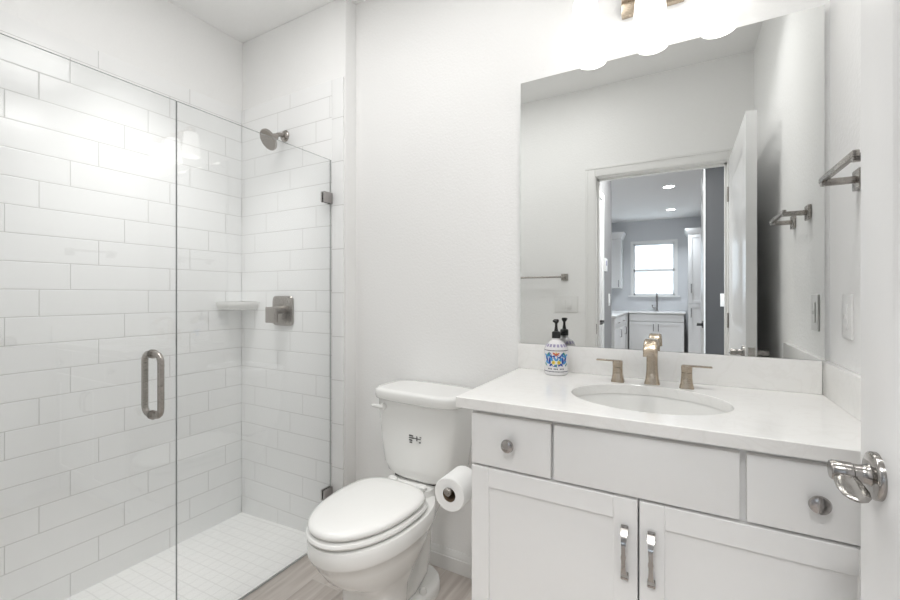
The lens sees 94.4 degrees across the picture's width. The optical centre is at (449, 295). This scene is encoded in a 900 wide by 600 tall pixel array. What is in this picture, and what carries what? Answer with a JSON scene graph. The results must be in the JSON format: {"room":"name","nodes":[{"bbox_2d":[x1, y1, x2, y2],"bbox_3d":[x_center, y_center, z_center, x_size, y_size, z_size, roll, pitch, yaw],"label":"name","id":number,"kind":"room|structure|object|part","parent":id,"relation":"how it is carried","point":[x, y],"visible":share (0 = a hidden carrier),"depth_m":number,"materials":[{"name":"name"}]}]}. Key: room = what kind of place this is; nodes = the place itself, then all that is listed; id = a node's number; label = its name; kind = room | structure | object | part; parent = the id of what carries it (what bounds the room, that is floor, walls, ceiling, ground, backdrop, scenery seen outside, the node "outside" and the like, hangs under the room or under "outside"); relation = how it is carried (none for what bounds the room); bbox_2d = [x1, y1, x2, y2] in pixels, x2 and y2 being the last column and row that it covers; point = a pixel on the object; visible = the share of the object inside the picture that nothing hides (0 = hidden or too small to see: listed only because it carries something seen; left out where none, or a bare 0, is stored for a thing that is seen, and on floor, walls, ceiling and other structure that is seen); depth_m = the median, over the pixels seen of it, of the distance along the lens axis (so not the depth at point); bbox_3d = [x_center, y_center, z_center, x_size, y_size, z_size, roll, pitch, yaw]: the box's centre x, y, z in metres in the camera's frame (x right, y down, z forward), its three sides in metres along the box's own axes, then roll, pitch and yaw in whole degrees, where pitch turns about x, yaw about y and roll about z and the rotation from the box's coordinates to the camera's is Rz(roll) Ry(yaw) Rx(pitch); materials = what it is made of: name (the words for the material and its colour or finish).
{"room":"bathroom","nodes":[
{"label":"bathroom","id":0,"kind":"room"},
{"bbox_2d":[0,0,242,110],"bbox_3d":[-1.610,-0.080,1.814,0.120,2.766,1.600,0,0,29],"label":"wall","id":1,"kind":"structure","parent":0,"point":[160,38],"depth_m":2.02,"materials":[{"name":"paint"}]},
{"bbox_2d":[0,10,241,599],"bbox_3d":[-1.548,0.099,1.793,0.010,2.328,1.404,0,0,29],"label":"wall tile","id":2,"kind":"structure","parent":1,"relation":"attached to","point":[88,155],"depth_m":1.84,"materials":[{"name":"white tile"}]},
{"bbox_2d":[216,301,258,309],"bbox_3d":[-1.171,0.059,2.299,0.153,0.049,0.153,0,0,29],"label":"corner shelf","id":3,"kind":"object","parent":1,"relation":"attached to","point":[221,305],"visible":1,"depth_m":2.27,"materials":[{"name":"ceramic"}]},
{"bbox_2d":[168,0,364,42],"bbox_3d":[-1.460,-1.513,-1.591,4.200,0.100,7.600,0,0,29],"label":"ceiling","id":4,"kind":"structure","parent":0,"point":[242,20],"depth_m":2.15,"materials":[{"name":"paint"}]},
{"bbox_2d":[65,512,471,599],"bbox_3d":[-0.401,1.253,1.082,2.705,0.100,1.800,0,0,29],"label":"floor","id":5,"kind":"structure","parent":0,"point":[229,559],"depth_m":1.84,"materials":[{"name":"tile"}]},
{"bbox_2d":[238,553,306,599],"bbox_3d":[-0.938,1.252,1.454,0.007,0.102,1.405,0,0,29],"label":"trim","id":6,"kind":"structure","parent":5,"relation":"on","point":[305,553],"depth_m":1.77,"materials":[{"name":"metal"}]},
{"bbox_2d":[305,380,472,599],"bbox_3d":[-0.216,0.793,1.542,0.420,0.818,0.675,0,0,32],"label":"toilet","id":7,"kind":"object","parent":5,"relation":"on","point":[370,539],"visible":0.94,"depth_m":1.51,"materials":[{"name":"ceramic"}]},
{"bbox_3d":[-0.295,0.760,1.448,0.340,0.019,0.433,0,0,32],"label":"seat","id":8,"kind":"part","parent":7,"relation":"part of","materials":[{"name":"plastic"}]},
{"bbox_3d":[-0.295,0.732,1.448,0.327,0.028,0.420,0,0,32],"label":"lid","id":9,"kind":"part","parent":7,"relation":"part of","materials":[{"name":"plastic"}]},
{"bbox_3d":[-0.296,0.459,1.726,0.070,0.028,0.018,0,0,32],"label":"flush lever","id":10,"kind":"part","parent":7,"relation":"part of","materials":[{"name":"plastic"}]},
{"bbox_3d":[-0.101,0.407,1.728,0.420,0.045,0.238,0,0,32],"label":"tank lid","id":11,"kind":"part","parent":7,"relation":"part of","materials":[{"name":"ceramic"}]},
{"bbox_3d":[-0.099,0.585,1.736,0.398,0.308,0.207,0,0,32],"label":"tank","id":12,"kind":"part","parent":7,"relation":"part of","materials":[{"name":"ceramic"}]},
{"bbox_2d":[444,409,860,599],"bbox_3d":[0.533,0.761,1.209,0.996,0.883,0.562,0,0,29],"label":"vanity cabinet","id":13,"kind":"object","parent":5,"relation":"on","point":[561,511],"visible":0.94,"depth_m":0.97,"materials":[{"name":"paint"}]},
{"bbox_2d":[435,466,471,511],"bbox_3d":[0.022,0.598,1.293,0.101,0.101,0.104,0,0,29],"label":"toilet paper roll","id":14,"kind":"object","parent":13,"relation":"on","point":[459,479],"visible":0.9,"depth_m":1.25,"materials":[{"name":"paper"}]},
{"bbox_3d":[0.155,0.403,1.116,0.036,0.036,0.029,0,0,29],"label":"knob","id":15,"kind":"part","parent":13,"relation":"part of","materials":[{"name":"metal"}]},
{"bbox_3d":[0.165,0.404,1.139,0.228,0.142,0.020,0,0,29],"label":"drawer","id":16,"kind":"part","parent":13,"relation":"part of","materials":[{"name":"paint"}]},
{"bbox_3d":[0.255,0.785,1.088,0.432,0.606,0.019,0,0,29],"label":"door","id":17,"kind":"part","parent":13,"relation":"part of","materials":[{"name":"paint"}]},
{"bbox_3d":[0.407,0.607,0.975,0.017,0.126,0.030,0,0,29],"label":"handle","id":18,"kind":"part","parent":13,"relation":"part of","materials":[{"name":"metal"}]},
{"bbox_3d":[0.457,0.607,0.947,0.017,0.126,0.030,0,0,29],"label":"handle","id":19,"kind":"part","parent":13,"relation":"part of","materials":[{"name":"metal"}]},
{"bbox_2d":[456,368,860,463],"bbox_3d":[0.561,0.304,1.202,0.938,0.030,0.552,0,0,29],"label":"countertop","id":20,"kind":"structure","parent":13,"relation":"on","point":[793,424],"depth_m":1.04,"materials":[{"name":"stone"}]},
{"bbox_2d":[544,319,567,375],"bbox_3d":[0.389,0.188,1.527,0.084,0.201,0.085,0,0,29],"label":"soap bottle","id":21,"kind":"object","parent":20,"relation":"on","point":[555,350],"visible":1,"depth_m":1.50,"materials":[{"name":"white plastic"}]},
{"bbox_2d":[577,393,726,414],"bbox_3d":[0.556,0.386,1.180,0.450,0.134,0.372,0,0,29],"label":"sink","id":22,"kind":"object","parent":20,"relation":"in","point":[634,402],"visible":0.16,"depth_m":1.32,"materials":[{"name":"ceramic"}]},
{"bbox_2d":[596,338,712,389],"bbox_3d":[0.639,0.214,1.327,0.337,0.150,0.130,0,0,29],"label":"faucet","id":23,"kind":"object","parent":20,"relation":"on","point":[650,346],"visible":1,"depth_m":1.34,"materials":[{"name":"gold metal"}]},
{"bbox_3d":[0.540,0.229,1.410,0.084,0.022,0.031,0,0,29],"label":"blade lever","id":24,"kind":"part","parent":23,"relation":"part of","materials":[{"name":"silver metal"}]},
{"bbox_3d":[0.563,0.265,1.397,0.041,0.048,0.041,0,0,29],"label":"handle","id":25,"kind":"part","parent":23,"relation":"part of","materials":[{"name":"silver metal"}]},
{"bbox_3d":[0.639,0.165,1.323,0.041,0.053,0.123,0,0,29],"label":"spout","id":26,"kind":"part","parent":23,"relation":"part of","materials":[{"name":"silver metal"}]},
{"bbox_3d":[0.738,0.265,1.299,0.041,0.048,0.041,0,0,29],"label":"handle","id":27,"kind":"part","parent":23,"relation":"part of","materials":[{"name":"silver metal"}]},
{"bbox_3d":[0.761,0.229,1.286,0.084,0.022,0.031,0,0,29],"label":"blade lever","id":28,"kind":"part","parent":23,"relation":"part of","materials":[{"name":"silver metal"}]},
{"bbox_2d":[821,360,860,420],"bbox_3d":[0.964,0.239,0.979,0.020,0.098,0.550,0,0,29],"label":"side splash","id":29,"kind":"object","parent":20,"relation":"on","point":[841,385],"visible":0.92,"depth_m":1.06,"materials":[{"name":"stone"}]},
{"bbox_3d":[0.636,0.785,0.876,0.432,0.606,0.019,0,0,29],"label":"door","id":30,"kind":"part","parent":13,"relation":"part of","materials":[{"name":"paint"}]},
{"bbox_3d":[0.726,0.404,0.826,0.227,0.142,0.020,0,0,29],"label":"drawer","id":31,"kind":"part","parent":13,"relation":"part of","materials":[{"name":"paint"}]},
{"bbox_3d":[0.713,0.403,0.805,0.036,0.036,0.029,0,0,29],"label":"knob","id":32,"kind":"part","parent":13,"relation":"part of","materials":[{"name":"metal"}]},
{"bbox_2d":[243,0,355,486],"bbox_3d":[-0.839,-0.080,2.257,0.796,2.766,0.075,0,0,29],"label":"wall","id":33,"kind":"structure","parent":0,"point":[317,47],"depth_m":2.09,"materials":[{"name":"paint"}]},
{"bbox_2d":[242,80,331,531],"bbox_3d":[-0.896,0.099,2.240,0.714,2.328,0.010,0,0,29],"label":"shower tile","id":34,"kind":"structure","parent":33,"relation":"attached to","point":[286,222],"depth_m":2.22,"materials":[{"name":"white tile"}]},
{"bbox_2d":[177,101,332,599],"bbox_3d":[-0.766,0.266,1.749,0.026,1.870,0.720,0,0,29],"label":"screen","id":35,"kind":"object","parent":34,"relation":"attached to","point":[326,197],"visible":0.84,"depth_m":2.04,"materials":[{"name":"clear glass"}]},
{"bbox_2d":[260,128,288,150],"bbox_3d":[-0.917,-0.816,2.168,0.110,0.128,0.136,0,0,29],"label":"shower fixture","id":36,"kind":"object","parent":34,"relation":"attached to","point":[269,143],"visible":0.96,"depth_m":2.14,"materials":[{"name":"silver metal"}]},
{"bbox_2d":[265,296,293,325],"bbox_3d":[-0.910,0.083,2.199,0.160,0.160,0.074,0,0,29],"label":"shower valve","id":37,"kind":"object","parent":34,"relation":"attached to","point":[281,313],"visible":1,"depth_m":2.19,"materials":[{"name":"silver metal"}]},
{"bbox_3d":[-0.925,0.100,2.202,0.076,0.091,0.065,0,0,29],"label":"lever","id":38,"kind":"part","parent":37,"relation":"part of","materials":[{"name":"silver metal"}]},
{"bbox_2d":[332,77,343,492],"bbox_3d":[-0.551,0.069,2.047,0.075,2.268,0.010,0,0,29],"label":"trim","id":39,"kind":"structure","parent":33,"relation":"attached to","point":[337,84],"depth_m":2.04,"materials":[{"name":"tile"}]},
{"bbox_2d":[356,0,828,555],"bbox_3d":[-0.015,-0.080,1.898,2.825,2.766,0.100,0,0,29],"label":"wall","id":40,"kind":"structure","parent":0,"point":[438,82],"depth_m":1.83,"materials":[{"name":"paint"}]},
{"bbox_2d":[429,543,471,578],"bbox_3d":[-0.082,1.159,1.869,0.902,0.088,0.014,0,0,29],"label":"baseboard","id":41,"kind":"structure","parent":40,"relation":"attached to","point":[448,559],"depth_m":1.81,"materials":[{"name":"paint"}]},
{"bbox_2d":[570,0,742,52],"bbox_3d":[0.662,-0.992,1.386,0.511,0.211,0.134,0,0,29],"label":"vanity light","id":42,"kind":"object","parent":40,"relation":"attached to","point":[650,16],"visible":1,"depth_m":1.42,"materials":[{"name":"white glass"}]},
{"bbox_3d":[0.477,-0.961,1.472,0.105,0.150,0.105,0,0,29],"label":"lamp shade","id":43,"kind":"part","parent":42,"relation":"part of","materials":[{"name":"white glass"}]},
{"bbox_3d":[0.658,-0.961,1.371,0.105,0.150,0.105,0,0,29],"label":"lamp shade","id":44,"kind":"part","parent":42,"relation":"part of","materials":[{"name":"white glass"}]},
{"bbox_3d":[0.832,-0.961,1.274,0.105,0.150,0.105,0,0,29],"label":"lamp shade","id":45,"kind":"part","parent":42,"relation":"part of","materials":[{"name":"white glass"}]},
{"bbox_2d":[518,343,821,394],"bbox_3d":[0.680,0.239,1.441,0.926,0.098,0.020,0,0,29],"label":"backsplash","id":46,"kind":"structure","parent":40,"relation":"attached to","point":[766,373],"depth_m":1.35,"materials":[{"name":"stone"}]},
{"bbox_2d":[521,5,824,360],"bbox_3d":[0.688,-0.326,1.439,0.922,1.032,0.015,0,0,29],"label":"mirror","id":47,"kind":"object","parent":40,"relation":"attached to","point":[673,195],"visible":0.86,"depth_m":1.39,"materials":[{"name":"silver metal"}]},
{"bbox_2d":[829,0,860,374],"bbox_3d":[0.788,-0.080,0.540,0.100,2.766,1.490,0,0,29],"label":"wall","id":48,"kind":"structure","parent":0,"point":[844,15],"depth_m":1.11,"materials":[{"name":"paint"}]},
{"bbox_2d":[819,149,860,191],"bbox_3d":[0.901,-0.279,0.925,0.076,0.048,0.265,0,0,29],"label":"towel bar","id":49,"kind":"object","parent":48,"relation":"attached to","point":[826,179],"visible":0.7,"depth_m":0.99,"materials":[{"name":"silver metal"}]},
{"bbox_3d":[0.955,-0.279,1.019,0.074,0.048,0.048,0,0,29],"label":"post","id":50,"kind":"part","parent":49,"relation":"part of","materials":[{"name":"silver metal"}]},
{"bbox_3d":[0.849,-0.279,0.829,0.074,0.048,0.048,0,0,29],"label":"post","id":51,"kind":"part","parent":49,"relation":"part of","materials":[{"name":"silver metal"}]},
{"bbox_2d":[842,294,853,339],"bbox_3d":[1.022,0.055,1.073,0.010,0.116,0.072,0,0,29],"label":"wall outlet","id":52,"kind":"object","parent":48,"relation":"attached to","point":[847,299],"visible":1,"depth_m":1.06,"materials":[{"name":"plastic"}]},
{"bbox_2d":[843,304,847,329],"bbox_3d":[1.020,0.055,1.074,0.003,0.066,0.033,0,0,29],"label":"socket","id":53,"kind":"object","parent":52,"relation":"attached to","point":[845,306],"depth_m":1.07,"materials":[{"name":"plastic"}]},
{"bbox_3d":[-0.792,-0.080,0.505,2.825,2.766,0.110,0,0,29],"label":"wall","id":54,"kind":"structure","parent":0,"visible":0},
{"bbox_2d":[0,33,176,599],"bbox_3d":[-1.109,0.263,1.135,0.120,1.864,0.682,0,0,29],"label":"shower door","id":55,"kind":"structure","parent":54,"relation":"attached to","point":[151,414],"depth_m":1.38,"materials":[{"name":"clear glass"}]},
{"bbox_3d":[-1.005,0.293,1.385,0.056,0.229,0.029,0,0,29],"label":"pull handle","id":56,"kind":"part","parent":55,"relation":"part of","materials":[{"name":"silver metal"}]},
{"bbox_3d":[-0.950,0.293,1.354,0.056,0.229,0.029,0,0,29],"label":"pull handle","id":57,"kind":"part","parent":55,"relation":"part of","materials":[{"name":"silver metal"}]},
{"bbox_2d":[827,0,899,599],"bbox_3d":[0.481,0.184,0.310,0.152,2.014,0.786,0,0,29],"label":"door","id":58,"kind":"structure","parent":54,"relation":"in","point":[874,483],"depth_m":0.59,"materials":[{"name":"paint"}]},
{"bbox_3d":[0.588,0.263,0.603,0.056,0.068,0.104,0,0,29],"label":"lever handle","id":59,"kind":"part","parent":58,"relation":"part of","materials":[{"name":"metal"}]}
]}

